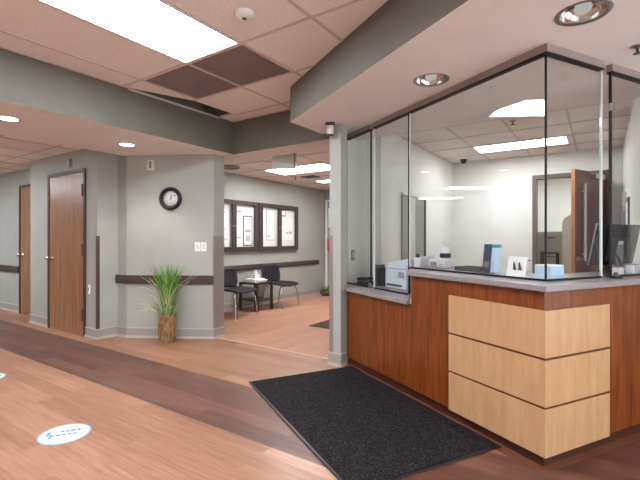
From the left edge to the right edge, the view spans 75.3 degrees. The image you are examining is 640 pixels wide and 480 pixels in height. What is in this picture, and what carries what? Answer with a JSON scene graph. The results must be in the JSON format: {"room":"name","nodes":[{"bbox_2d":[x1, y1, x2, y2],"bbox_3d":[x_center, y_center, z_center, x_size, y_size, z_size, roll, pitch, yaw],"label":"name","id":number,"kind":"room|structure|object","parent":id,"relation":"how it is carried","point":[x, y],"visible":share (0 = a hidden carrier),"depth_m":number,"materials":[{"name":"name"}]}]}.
{"room":"medical clinic reception","nodes":[
{"label":"medical clinic reception","id":0,"kind":"room"},
{"bbox_2d":[0,168,30,314],"bbox_3d":[-6.261,0.000,7.974,5.100,2.500,0.180,0,0,34],"label":"wall","id":1,"kind":"structure","parent":0,"point":[9,182],"depth_m":7.33,"materials":[{"name":"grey paint"}]},
{"bbox_2d":[0,301,18,312],"bbox_3d":[-6.707,1.185,8.154,3.784,0.129,0.022,0,0,34],"label":"baseboard","id":2,"kind":"structure","parent":1,"relation":"attached to","point":[3,305],"depth_m":7.32,"materials":[{"name":"plastic"}]},
{"bbox_2d":[0,265,18,272],"bbox_3d":[-6.711,0.505,8.149,3.760,0.110,0.034,0,0,34],"label":"chair rail","id":3,"kind":"object","parent":1,"relation":"attached to","point":[7,268],"visible":1,"depth_m":7.29,"materials":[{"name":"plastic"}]},
{"bbox_2d":[17,184,30,314],"bbox_3d":[-4.755,0.160,6.792,0.980,2.180,0.096,0,0,34],"label":"door","id":4,"kind":"structure","parent":1,"relation":"in","point":[24,254],"depth_m":6.96,"materials":[{"name":"brown wood"}]},
{"bbox_2d":[29,314,47,327],"bbox_3d":[-4.142,1.185,6.109,0.624,0.129,0.022,0,0,34],"label":"baseboard","id":5,"kind":"structure","parent":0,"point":[34,319],"depth_m":6.11,"materials":[{"name":"plastic"}]},
{"bbox_2d":[0,134,80,174],"bbox_3d":[-6.193,-1.202,6.288,7.100,0.036,2.700,0,0,34],"label":"ceiling","id":6,"kind":"structure","parent":0,"point":[16,153],"depth_m":5.58,"materials":[{"name":"tile"}]},
{"bbox_2d":[0,48,233,155],"bbox_3d":[-3.780,-1.393,2.399,1.250,0.615,7.750,0,0,34],"label":"ceiling","id":7,"kind":"structure","parent":0,"point":[53,104],"depth_m":4.05,"materials":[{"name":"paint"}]},
{"bbox_2d":[0,116,20,121],"bbox_3d":[-2.797,-1.115,3.721,0.193,0.069,0.193,0,0,34],"label":"recessed light","id":8,"kind":"object","parent":7,"relation":"in","point":[2,118],"visible":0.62,"depth_m":3.74,"materials":[{"name":"white plastic"}]},
{"bbox_2d":[118,143,135,146],"bbox_3d":[-2.204,-1.115,4.740,0.193,0.069,0.193,0,0,34],"label":"recessed light","id":9,"kind":"object","parent":7,"relation":"in","point":[119,144],"visible":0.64,"depth_m":4.75,"materials":[{"name":"white plastic"}]},
{"bbox_2d":[128,88,218,118],"bbox_3d":[-1.557,-1.487,4.566,0.012,0.020,1.170,0,0,34],"label":"trim","id":10,"kind":"structure","parent":7,"relation":"attached to","point":[130,89],"depth_m":4.49,"materials":[{"name":"paint"}]},
{"bbox_2d":[31,149,223,335],"bbox_3d":[-2.815,0.000,5.840,3.100,2.500,1.015,0,0,34],"label":"wall","id":11,"kind":"structure","parent":0,"point":[136,233],"depth_m":5.31,"materials":[{"name":"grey paint"}]},
{"bbox_2d":[45,168,85,336],"bbox_3d":[-3.483,0.160,5.620,1.040,2.180,0.096,0,0,34],"label":"door","id":12,"kind":"structure","parent":11,"relation":"in","point":[66,195],"depth_m":5.62,"materials":[{"name":"brown wood"}]},
{"bbox_2d":[67,158,71,167],"bbox_3d":[-3.377,-1.035,5.598,0.120,0.120,0.016,0,0,34],"label":"door sign","id":13,"kind":"object","parent":11,"relation":"attached to","point":[69,161],"visible":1,"depth_m":5.59,"materials":[{"name":"grey plastic"}]},
{"bbox_2d":[96,236,99,328],"bbox_3d":[-2.804,0.535,5.236,0.034,1.170,0.034,0,0,34],"label":"guard","id":14,"kind":"object","parent":11,"relation":"attached to","point":[97,237],"visible":1,"depth_m":5.22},
{"bbox_2d":[115,274,124,283],"bbox_3d":[-2.574,0.505,5.366,0.210,0.110,0.034,0,0,32],"label":"chair rail","id":15,"kind":"object","parent":11,"relation":"attached to","point":[118,278],"visible":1,"depth_m":5.35,"materials":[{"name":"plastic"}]},
{"bbox_2d":[147,160,154,170],"bbox_3d":[-2.156,-0.950,5.286,0.090,0.130,0.042,0,0,4],"label":"fire alarm strobe","id":16,"kind":"object","parent":11,"relation":"attached to","point":[150,163],"visible":1,"depth_m":5.28,"materials":[{"name":"white plastic"}]},
{"bbox_2d":[84,326,225,339],"bbox_3d":[-2.135,1.185,5.334,1.823,0.129,0.251,0,0,-1],"label":"baseboard","id":17,"kind":"structure","parent":11,"relation":"attached to","point":[126,332],"depth_m":5.29,"materials":[{"name":"plastic"}]},
{"bbox_2d":[124,275,213,283],"bbox_3d":[-1.922,0.505,5.272,1.155,0.110,0.034,0,0,4],"label":"chair rail","id":18,"kind":"object","parent":11,"relation":"attached to","point":[129,279],"visible":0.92,"depth_m":5.26,"materials":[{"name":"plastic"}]},
{"bbox_2d":[159,187,181,209],"bbox_3d":[-1.902,-0.526,5.271,0.296,0.296,0.038,0,0,4],"label":"wall clock","id":19,"kind":"object","parent":11,"relation":"attached to","point":[170,198],"visible":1,"depth_m":5.27,"materials":[{"name":"black plastic"}]},
{"bbox_2d":[195,242,199,250],"bbox_3d":[-1.552,0.085,5.259,0.073,0.115,0.012,0,0,4],"label":"light switch","id":20,"kind":"object","parent":11,"relation":"attached to","point":[197,244],"visible":1,"depth_m":5.26,"materials":[{"name":"white plastic"}]},
{"bbox_2d":[201,242,206,250],"bbox_3d":[-1.472,0.085,5.253,0.073,0.115,0.012,0,0,4],"label":"light switch","id":21,"kind":"object","parent":11,"relation":"attached to","point":[203,244],"visible":1,"depth_m":5.25,"materials":[{"name":"white plastic"}]},
{"bbox_2d":[213,236,223,328],"bbox_3d":[-1.304,0.535,5.316,0.014,1.170,0.177,0,0,34],"label":"guard","id":22,"kind":"object","parent":11,"relation":"attached to","point":[218,241],"visible":1,"depth_m":5.31,"materials":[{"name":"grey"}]},
{"bbox_2d":[0,0,387,121],"bbox_3d":[-0.657,-1.505,0.323,6.250,0.036,7.800,0,0,34],"label":"ceiling","id":23,"kind":"structure","parent":0,"point":[295,35],"depth_m":3.09,"materials":[{"name":"tile"}]},
{"bbox_2d":[37,0,239,63],"bbox_3d":[-1.219,-1.486,2.784,0.635,0.011,1.272,0,0,34],"label":"recessed light","id":24,"kind":"object","parent":23,"relation":"in","point":[159,26],"visible":1,"depth_m":2.86,"materials":[{"name":"white plastic"}]},
{"bbox_2d":[146,65,236,97],"bbox_3d":[-1.210,-1.489,3.946,0.590,0.008,0.590,0,0,34],"label":"ceiling vent","id":25,"kind":"object","parent":23,"relation":"in","point":[188,80],"visible":1,"depth_m":3.92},
{"bbox_2d":[203,106,228,115],"bbox_3d":[-1.205,-1.507,4.848,0.180,0.032,0.250,0,0,34],"label":"ceiling vent","id":26,"kind":"object","parent":23,"relation":"in","point":[209,109],"visible":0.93,"depth_m":4.82,"materials":[{"name":"grey plastic"}]},
{"bbox_2d":[191,45,289,85],"bbox_3d":[-0.677,-1.489,3.587,0.590,0.008,0.590,0,0,34],"label":"ceiling vent","id":27,"kind":"object","parent":23,"relation":"in","point":[240,65],"visible":1,"depth_m":3.56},
{"bbox_2d":[234,7,253,20],"bbox_3d":[-0.498,-1.472,2.731,0.132,0.043,0.132,0,0,34],"label":"smoke detector","id":28,"kind":"object","parent":23,"relation":"attached to","point":[244,14],"visible":1,"depth_m":2.70,"materials":[{"name":"white plastic"}]},
{"bbox_2d":[224,172,324,303],"bbox_3d":[-1.179,0.000,8.123,0.120,2.500,4.750,0,0,34],"label":"wall","id":29,"kind":"structure","parent":0,"point":[310,202],"depth_m":8.78,"materials":[{"name":"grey paint"}]},
{"bbox_2d":[224,199,258,251],"bbox_3d":[-1.544,-0.253,7.401,0.082,0.925,1.265,0,0,34],"label":"case","id":30,"kind":"object","parent":29,"relation":"attached to","point":[249,208],"visible":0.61,"depth_m":7.59,"materials":[{"name":"brown metal"}]},
{"bbox_2d":[224,235,228,246],"bbox_3d":[-1.730,0.015,7.174,0.004,0.210,0.400,0,0,34],"label":"posted notice","id":31,"kind":"object","parent":30,"relation":"attached to","point":[226,237],"visible":0.36,"depth_m":7.30,"materials":[{"name":"paper"}]},
{"bbox_2d":[224,220,228,233],"bbox_3d":[-1.730,-0.230,7.174,0.004,0.240,0.400,0,0,34],"label":"posted notice","id":32,"kind":"object","parent":30,"relation":"attached to","point":[226,222],"visible":0.36,"depth_m":7.30,"materials":[{"name":"paper"}]},
{"bbox_2d":[224,204,228,218],"bbox_3d":[-1.730,-0.500,7.174,0.004,0.260,0.400,0,0,34],"label":"posted notice","id":33,"kind":"object","parent":30,"relation":"attached to","point":[226,206],"visible":0.36,"depth_m":7.30,"materials":[{"name":"paper"}]},
{"bbox_2d":[237,206,241,245],"bbox_3d":[-1.473,-0.250,7.555,0.004,0.720,0.160,0,0,34],"label":"posted notice","id":34,"kind":"object","parent":30,"relation":"attached to","point":[239,209],"visible":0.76,"depth_m":7.56,"materials":[{"name":"paper"}]},
{"bbox_2d":[243,216,251,245],"bbox_3d":[-1.347,-0.170,7.736,0.011,0.560,0.240,0,0,34],"label":"posted notice","id":35,"kind":"object","parent":30,"relation":"attached to","point":[247,220],"visible":1,"depth_m":7.72,"materials":[{"name":"white paper"}]},
{"bbox_2d":[245,229,250,240],"bbox_3d":[-1.343,-0.086,7.733,0.001,0.224,0.144,0,0,34],"label":"print","id":36,"kind":"object","parent":35,"relation":"attached to","point":[247,231],"depth_m":7.73,"materials":[{"name":"paper"}]},
{"bbox_2d":[224,260,318,270],"bbox_3d":[-1.208,0.510,7.943,0.034,0.100,4.220,0,0,34],"label":"chair rail","id":37,"kind":"object","parent":29,"relation":"attached to","point":[308,262],"visible":0.56,"depth_m":8.45,"materials":[{"name":"wood"}]},
{"bbox_2d":[224,287,324,311],"bbox_3d":[-1.134,1.185,8.063,0.022,0.129,4.524,0,0,34],"label":"baseboard","id":38,"kind":"structure","parent":29,"relation":"attached to","point":[229,306],"depth_m":8.46,"materials":[{"name":"plastic"}]},
{"bbox_2d":[259,203,297,250],"bbox_3d":[-0.834,-0.253,8.454,0.082,0.925,1.235,0,0,34],"label":"case","id":39,"kind":"object","parent":29,"relation":"attached to","point":[277,243],"visible":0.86,"depth_m":8.43,"materials":[{"name":"brown metal"}]},
{"bbox_2d":[263,209,265,240],"bbox_3d":[-1.104,-0.300,8.103,0.003,0.620,0.120,0,0,34],"label":"posted notice","id":40,"kind":"object","parent":39,"relation":"attached to","point":[264,210],"visible":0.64,"depth_m":8.13,"materials":[{"name":"paper"}]},
{"bbox_2d":[266,209,273,240],"bbox_3d":[-0.989,-0.300,8.266,0.011,0.620,0.240,0,0,34],"label":"posted notice","id":41,"kind":"object","parent":39,"relation":"attached to","point":[269,212],"visible":1,"depth_m":8.24,"materials":[{"name":"paper"}]},
{"bbox_2d":[282,217,291,239],"bbox_3d":[-0.687,-0.230,8.720,0.004,0.480,0.350,0,0,34],"label":"posted notice","id":42,"kind":"object","parent":39,"relation":"attached to","point":[286,222],"visible":0.93,"depth_m":8.70,"materials":[{"name":"paper"}]},
{"bbox_2d":[224,110,329,162],"bbox_3d":[-0.875,-1.393,5.337,2.780,0.615,0.370,0,0,34],"label":"ceiling","id":43,"kind":"structure","parent":0,"point":[270,135],"depth_m":4.96,"materials":[{"name":"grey paint"}]},
{"bbox_2d":[0,293,639,479],"bbox_3d":[-2.231,1.250,5.365,14.700,0.001,14.600,0,0,34],"label":"floor","id":44,"kind":"structure","parent":0,"point":[180,409],"depth_m":3.06,"materials":[{"name":"brown wood"}]},
{"bbox_2d":[37,423,90,444],"bbox_3d":[-1.648,1.248,2.680,0.300,0.004,0.300,0,0,34],"label":"floor sticker","id":45,"kind":"object","parent":44,"relation":"on","point":[66,433],"visible":1,"depth_m":2.66,"materials":[{"name":"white plastic"}]},
{"bbox_2d":[135,263,199,342],"bbox_3d":[-1.870,0.749,4.979,0.763,1.001,0.584,0,0,4],"label":"potted grass","id":46,"kind":"object","parent":44,"relation":"on","point":[167,290],"depth_m":5.04,"materials":[{"name":"green plant"}]},
{"bbox_2d":[158,314,176,342],"bbox_3d":[-1.882,1.085,5.118,0.214,0.330,0.213,0,0,34],"label":"pot","id":47,"kind":"object","parent":46,"relation":"attached to","point":[167,327],"depth_m":5.04,"materials":[{"name":"brown wicker"}]},
{"bbox_2d":[224,267,257,319],"bbox_3d":[-1.410,0.858,6.861,0.582,0.788,0.522,0,0,34],"label":"chair","id":48,"kind":"object","parent":44,"relation":"on","point":[230,274],"visible":0.77,"depth_m":7.00,"materials":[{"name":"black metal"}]},
{"bbox_2d":[239,281,272,311],"bbox_3d":[-1.147,1.000,7.456,0.440,0.500,0.420,0,0,34],"label":"side table","id":49,"kind":"object","parent":44,"relation":"on","point":[256,285],"visible":0.75,"depth_m":7.40,"materials":[{"name":"laminate"}]},
{"bbox_2d":[241,297,270,301],"bbox_3d":[-1.147,1.060,7.456,0.420,0.020,0.400,0,0,34],"label":"shelf","id":50,"kind":"object","parent":49,"relation":"attached to","point":[259,299],"depth_m":7.38,"materials":[{"name":"laminate"}]},
{"bbox_2d":[245,278,267,282],"bbox_3d":[-1.137,0.719,7.431,0.235,0.062,0.330,0,0,34],"label":"magazine stack","id":51,"kind":"object","parent":49,"relation":"on","point":[251,280],"visible":0.95,"depth_m":7.34,"materials":[{"name":"paper"}]},
{"bbox_2d":[250,270,259,278],"bbox_3d":[-1.163,0.611,7.431,0.120,0.152,0.120,0,0,34],"label":"tissue box","id":52,"kind":"object","parent":51,"relation":"on","point":[254,275],"visible":1,"depth_m":7.40,"materials":[{"name":"white cardboard"}]},
{"bbox_2d":[219,338,327,358],"bbox_3d":[-1.042,1.248,5.117,2.950,0.004,0.030,0,0,34],"label":"floor strip","id":53,"kind":"object","parent":44,"relation":"on","point":[219,338],"visible":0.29,"depth_m":4.77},
{"bbox_2d":[260,264,299,309],"bbox_3d":[-0.767,0.858,7.815,0.582,0.788,0.522,0,0,34],"label":"chair","id":54,"kind":"object","parent":44,"relation":"on","point":[271,272],"visible":0.91,"depth_m":7.87,"materials":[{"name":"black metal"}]},
{"bbox_2d":[309,320,328,328],"bbox_3d":[0.689,1.244,6.296,1.100,0.009,1.390,0,0,34],"label":"door mat","id":55,"kind":"object","parent":44,"relation":"on","point":[324,324],"visible":0.12,"depth_m":6.09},
{"bbox_2d":[320,285,328,295],"bbox_3d":[0.145,1.123,9.372,0.348,0.254,0.363,0,0,-24],"label":"planter","id":56,"kind":"object","parent":44,"relation":"on","point":[325,291],"visible":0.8,"depth_m":9.27,"materials":[{"name":"grey plastic"}]},
{"bbox_2d":[320,290,328,295],"bbox_3d":[0.145,1.195,9.371,0.300,0.110,0.300,0,0,34],"label":"bowl","id":57,"kind":"object","parent":56,"relation":"on","point":[323,292],"depth_m":9.26,"materials":[{"name":"grey ceramic"}]},
{"bbox_2d":[249,366,500,479],"bbox_3d":[0.232,1.242,3.066,1.045,0.011,1.781,0,0,-26],"label":"floor mat","id":58,"kind":"object","parent":44,"relation":"on","point":[360,427],"visible":1,"depth_m":2.75,"materials":[{"name":"black carpet"}]},
{"bbox_2d":[345,276,639,474],"bbox_3d":[1.218,0.764,3.446,1.155,0.972,2.203,0,0,-26],"label":"reception desk","id":59,"kind":"object","parent":44,"relation":"on","point":[551,379],"visible":0.99,"depth_m":2.54,"materials":[{"name":"brown wood"}]},
{"bbox_2d":[345,280,410,304],"bbox_3d":[0.647,0.493,4.075,1.115,0.033,1.300,0,0,34],"label":"countertop","id":60,"kind":"structure","parent":59,"relation":"on","point":[381,294],"depth_m":3.77,"materials":[{"name":"grey stone"}]},
{"bbox_2d":[357,277,373,285],"bbox_3d":[0.509,0.439,4.432,0.190,0.075,0.180,0,0,-26],"label":"desk phone","id":61,"kind":"object","parent":60,"relation":"on","point":[360,280],"visible":0.7,"depth_m":4.43,"materials":[{"name":"black plastic"}]},
{"bbox_2d":[375,264,385,285],"bbox_3d":[0.626,0.366,4.327,0.120,0.220,0.050,0,0,-26],"label":"organizer","id":62,"kind":"object","parent":60,"relation":"on","point":[380,270],"visible":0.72,"depth_m":4.31,"materials":[{"name":"black plastic"}]},
{"bbox_2d":[385,255,433,290],"bbox_3d":[0.887,0.312,4.104,0.367,0.328,0.340,0,0,-26],"label":"printer","id":63,"kind":"object","parent":60,"relation":"on","point":[396,272],"visible":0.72,"depth_m":3.99,"materials":[{"name":"grey plastic"}]},
{"bbox_2d":[347,43,639,294],"bbox_3d":[1.280,-0.337,3.713,1.062,1.626,2.373,0,0,-26],"label":"glass screen","id":64,"kind":"object","parent":60,"relation":"on","point":[546,50],"visible":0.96,"depth_m":2.72,"materials":[{"name":"clear glass"}]},
{"bbox_2d":[407,266,639,291],"bbox_3d":[1.430,0.262,3.167,1.695,0.033,1.853,0,0,34],"label":"countertop","id":65,"kind":"structure","parent":59,"relation":"on","point":[542,286],"depth_m":2.56,"materials":[{"name":"grey stone"}]},
{"bbox_2d":[414,254,420,266],"bbox_3d":[0.889,0.184,3.777,0.066,0.120,0.066,0,0,34],"label":"lotion bottle","id":66,"kind":"object","parent":65,"relation":"on","point":[417,261],"visible":0.98,"depth_m":3.75,"materials":[{"name":"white plastic"}]},
{"bbox_2d":[429,258,454,267],"bbox_3d":[1.084,0.207,3.700,0.138,0.075,0.200,0,0,-26],"label":"printer","id":67,"kind":"object","parent":65,"relation":"on","point":[438,263],"visible":0.97,"depth_m":3.63,"materials":[{"name":"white plastic"}]},
{"bbox_2d":[440,241,450,258],"bbox_3d":[1.114,0.091,3.692,0.094,0.156,0.093,0,0,34],"label":"sanitizer bottle","id":68,"kind":"object","parent":67,"relation":"on","point":[445,252],"visible":0.98,"depth_m":3.66,"materials":[{"name":"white plastic"}]},
{"bbox_2d":[454,266,490,272],"bbox_3d":[1.213,0.228,3.262,0.162,0.034,0.260,0,0,-26],"label":"tray","id":69,"kind":"object","parent":65,"relation":"on","point":[478,269],"visible":0.76,"depth_m":3.24,"materials":[{"name":"grey plastic"}]},
{"bbox_2d":[482,244,501,273],"bbox_3d":[1.260,0.138,3.052,0.077,0.214,0.149,0,0,-26],"label":"brochure holder","id":70,"kind":"object","parent":65,"relation":"on","point":[494,250],"visible":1,"depth_m":3.04,"materials":[{"name":"blue paper"}]},
{"bbox_2d":[506,256,530,277],"bbox_3d":[1.308,0.177,2.730,0.085,0.135,0.160,0,0,-26],"label":"card stand","id":71,"kind":"object","parent":65,"relation":"on","point":[517,266],"visible":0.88,"depth_m":2.72,"materials":[{"name":"white paper"}]},
{"bbox_2d":[535,264,563,278],"bbox_3d":[1.430,0.199,2.589,0.120,0.091,0.110,0,0,-26],"label":"tissue box","id":72,"kind":"object","parent":65,"relation":"on","point":[554,271],"visible":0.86,"depth_m":2.55,"materials":[{"name":"blue cardboard"}]},
{"bbox_2d":[587,223,639,273],"bbox_3d":[2.240,0.061,3.117,0.531,0.367,0.160,0,0,-26],"label":"monitor","id":73,"kind":"object","parent":65,"relation":"on","point":[624,236],"visible":0.64,"depth_m":3.09,"materials":[{"name":"black plastic"}]},
{"bbox_2d":[609,272,622,278],"bbox_3d":[1.889,0.225,2.651,0.070,0.040,0.050,0,0,-26],"label":"clip","id":74,"kind":"object","parent":65,"relation":"on","point":[615,274],"visible":1,"depth_m":2.64,"materials":[{"name":"black plastic"}]},
{"bbox_2d":[595,235,609,277],"bbox_3d":[1.865,0.107,2.719,0.042,0.280,0.173,0,0,-12],"label":"cord","id":75,"kind":"object","parent":74,"relation":"attached to","point":[596,236],"visible":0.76,"depth_m":2.76,"materials":[{"name":"black plastic"}]},
{"bbox_2d":[612,266,623,274],"bbox_3d":[2.104,0.215,2.940,0.072,0.058,0.062,0,0,-26],"label":"box","id":76,"kind":"object","parent":65,"relation":"on","point":[619,269],"visible":0.66,"depth_m":2.92,"materials":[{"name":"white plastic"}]},
{"bbox_2d":[625,264,639,273],"bbox_3d":[2.248,0.208,2.988,0.072,0.073,0.062,0,0,-26],"label":"box","id":77,"kind":"object","parent":65,"relation":"on","point":[629,268],"visible":0.91,"depth_m":2.96,"materials":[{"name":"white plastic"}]},
{"bbox_2d":[540,252,558,264],"bbox_3d":[3.770,0.725,6.805,0.244,1.050,0.304,0,0,34],"label":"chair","id":78,"kind":"object","parent":44,"relation":"on","point":[542,253],"visible":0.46,"depth_m":6.74,"materials":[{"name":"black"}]},
{"bbox_2d":[538,232,561,264],"bbox_3d":[4.289,0.550,7.673,0.630,1.400,0.582,0,0,34],"label":"file cabinet","id":79,"kind":"object","parent":44,"relation":"on","point":[554,239],"visible":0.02,"depth_m":7.43,"materials":[{"name":"grey metal"}]},
{"bbox_2d":[562,215,570,272],"bbox_3d":[4.285,0.420,6.729,0.620,1.660,0.350,0,0,34],"label":"divider","id":80,"kind":"object","parent":44,"relation":"on","point":[566,223],"visible":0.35,"depth_m":6.85,"materials":[{"name":"beige fabric"}]},
{"bbox_2d":[325,190,329,199],"bbox_3d":[1.483,0.000,9.084,3.300,2.500,0.120,0,0,34],"label":"wall","id":81,"kind":"structure","parent":0,"point":[327,192],"depth_m":9.89,"materials":[{"name":"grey paint"}]},
{"bbox_2d":[325,200,329,286],"bbox_3d":[0.558,0.150,9.581,1.050,2.200,0.090,0,0,34],"label":"door","id":82,"kind":"structure","parent":81,"relation":"in","point":[327,202],"depth_m":9.86,"materials":[{"name":"white paint"}]},
{"bbox_2d":[330,124,451,361],"bbox_3d":[1.132,-0.035,5.756,0.340,2.570,3.790,0,0,34],"label":"wall","id":83,"kind":"structure","parent":0,"point":[431,175],"depth_m":4.88,"materials":[{"name":"white paint"}]},
{"bbox_2d":[329,235,332,351],"bbox_3d":[0.122,0.535,4.173,0.044,1.170,0.044,0,0,34],"label":"guard","id":84,"kind":"object","parent":83,"relation":"attached to","point":[330,236],"visible":1,"depth_m":4.16,"materials":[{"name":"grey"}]},
{"bbox_2d":[327,351,346,366],"bbox_3d":[0.174,1.185,4.165,0.174,0.129,0.124,0,0,34],"label":"baseboard","id":85,"kind":"structure","parent":83,"relation":"attached to","point":[334,359],"depth_m":4.12,"materials":[{"name":"plastic"}]},
{"bbox_2d":[351,250,354,260],"bbox_3d":[0.374,0.170,4.675,0.012,0.120,0.075,0,0,34],"label":"light switch","id":86,"kind":"object","parent":83,"relation":"attached to","point":[352,251],"visible":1,"depth_m":4.66,"materials":[{"name":"grey plastic"}]},
{"bbox_2d":[401,192,425,259],"bbox_3d":[1.279,-0.105,5.633,0.040,1.010,0.830,0,0,34],"label":"wall panel","id":87,"kind":"object","parent":83,"relation":"attached to","point":[418,203],"visible":0.59,"depth_m":5.61,"materials":[{"name":"grey"}]},
{"bbox_2d":[224,0,639,189],"bbox_3d":[1.165,-1.425,4.498,7.900,0.550,8.039,0,0,34],"label":"ceiling","id":88,"kind":"structure","parent":0,"point":[368,77],"depth_m":2.87,"materials":[{"name":"white paint"}]},
{"bbox_2d":[224,165,239,169],"bbox_3d":[-1.489,-1.180,6.734,0.380,0.020,0.380,0,0,34],"label":"ceiling vent","id":89,"kind":"object","parent":88,"relation":"in","point":[226,167],"visible":0.78,"depth_m":6.76,"materials":[{"name":"grey plastic"}]},
{"bbox_2d":[272,153,295,168],"bbox_3d":[-0.468,-1.055,5.424,0.310,0.260,0.068,0,0,6],"label":"hanging sign","id":90,"kind":"object","parent":88,"relation":"hanging from","point":[287,161],"visible":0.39,"depth_m":5.39,"materials":[{"name":"grey plastic"}]},
{"bbox_2d":[263,163,329,174],"bbox_3d":[-0.297,-1.183,6.955,1.210,0.011,0.580,0,0,34],"label":"recessed light","id":91,"kind":"object","parent":88,"relation":"in","point":[320,166],"visible":0.69,"depth_m":6.96,"materials":[{"name":"white plastic"}]},
{"bbox_2d":[302,175,319,177],"bbox_3d":[-0.180,-1.183,7.781,0.300,0.011,0.200,0,0,34],"label":"ceiling vent","id":92,"kind":"object","parent":88,"relation":"in","point":[311,176],"visible":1,"depth_m":7.74,"materials":[{"name":"grey plastic"}]},
{"bbox_2d":[315,179,329,182],"bbox_3d":[0.474,-1.183,8.124,1.200,0.011,0.300,0,0,34],"label":"recessed light","id":93,"kind":"object","parent":88,"relation":"in","point":[328,180],"visible":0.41,"depth_m":8.39,"materials":[{"name":"white plastic"}]},
{"bbox_2d":[325,122,334,135],"bbox_3d":[0.100,-1.087,4.082,0.100,0.126,0.100,0,0,34],"label":"security camera","id":94,"kind":"object","parent":88,"relation":"attached to","point":[329,128],"visible":1,"depth_m":4.05,"materials":[{"name":"grey plastic"}]},
{"bbox_2d":[413,73,448,86],"bbox_3d":[0.797,-1.181,2.983,0.255,0.069,0.255,0,0,34],"label":"recessed light","id":95,"kind":"object","parent":88,"relation":"in","point":[430,79],"visible":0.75,"depth_m":3.04,"materials":[{"name":"silver metal"}]},
{"bbox_2d":[554,0,613,25],"bbox_3d":[1.332,-1.181,2.102,0.255,0.069,0.255,0,0,34],"label":"recessed light","id":96,"kind":"object","parent":88,"relation":"in","point":[586,11],"visible":0.92,"depth_m":2.13,"materials":[{"name":"grey metal"}]},
{"bbox_2d":[630,43,639,54],"bbox_3d":[1.880,-1.127,2.459,0.072,0.047,0.072,0,0,34],"label":"sprinkler","id":97,"kind":"object","parent":88,"relation":"attached to","point":[635,46],"visible":1,"depth_m":2.45,"materials":[{"name":"grey metal"}]},
{"bbox_2d":[397,98,634,163],"bbox_3d":[3.274,-1.332,6.597,2.850,0.036,6.200,0,0,34],"label":"ceiling","id":98,"kind":"structure","parent":0,"point":[452,144],"depth_m":5.17,"materials":[{"name":"tile"}]},
{"bbox_2d":[472,136,569,152],"bbox_3d":[2.766,-1.313,5.746,1.160,0.011,0.480,0,0,34],"label":"recessed light","id":99,"kind":"object","parent":98,"relation":"in","point":[559,140],"visible":1,"depth_m":5.71,"materials":[{"name":"white plastic"}]},
{"bbox_2d":[452,146,622,272],"bbox_3d":[3.322,-0.035,6.516,2.620,2.570,0.120,0,0,34],"label":"wall","id":100,"kind":"structure","parent":0,"point":[492,198],"depth_m":6.68,"materials":[{"name":"white paint"}]},
{"bbox_2d":[532,169,608,272],"bbox_3d":[3.523,0.125,5.899,0.985,2.250,0.959,0,0,34],"label":"door","id":101,"kind":"structure","parent":100,"relation":"in","point":[584,184],"depth_m":5.63,"materials":[{"name":"brown wood"}]},
{"bbox_2d":[538,178,570,231],"bbox_3d":[4.991,-0.035,9.009,2.600,2.570,0.120,0,0,34],"label":"wall","id":102,"kind":"structure","parent":0,"point":[558,190],"depth_m":8.91,"materials":[{"name":"white paint"}]},
{"bbox_2d":[623,98,639,270],"bbox_3d":[4.209,-0.035,5.641,0.130,2.570,6.740,0,0,34],"label":"wall","id":103,"kind":"structure","parent":0,"point":[631,146],"depth_m":4.03,"materials":[{"name":"white paint"}]},
{"bbox_2d":[621,191,626,223],"bbox_3d":[3.776,-0.380,5.161,0.050,0.420,0.260,0,0,34],"label":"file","id":104,"kind":"object","parent":103,"relation":"attached to","point":[624,194],"visible":0.68,"depth_m":5.06,"materials":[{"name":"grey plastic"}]},
{"bbox_2d":[626,197,629,224],"bbox_3d":[3.470,-0.260,4.680,0.021,0.420,0.400,0,0,34],"label":"framed notice","id":105,"kind":"object","parent":103,"relation":"attached to","point":[628,198],"visible":0.64,"depth_m":4.52,"materials":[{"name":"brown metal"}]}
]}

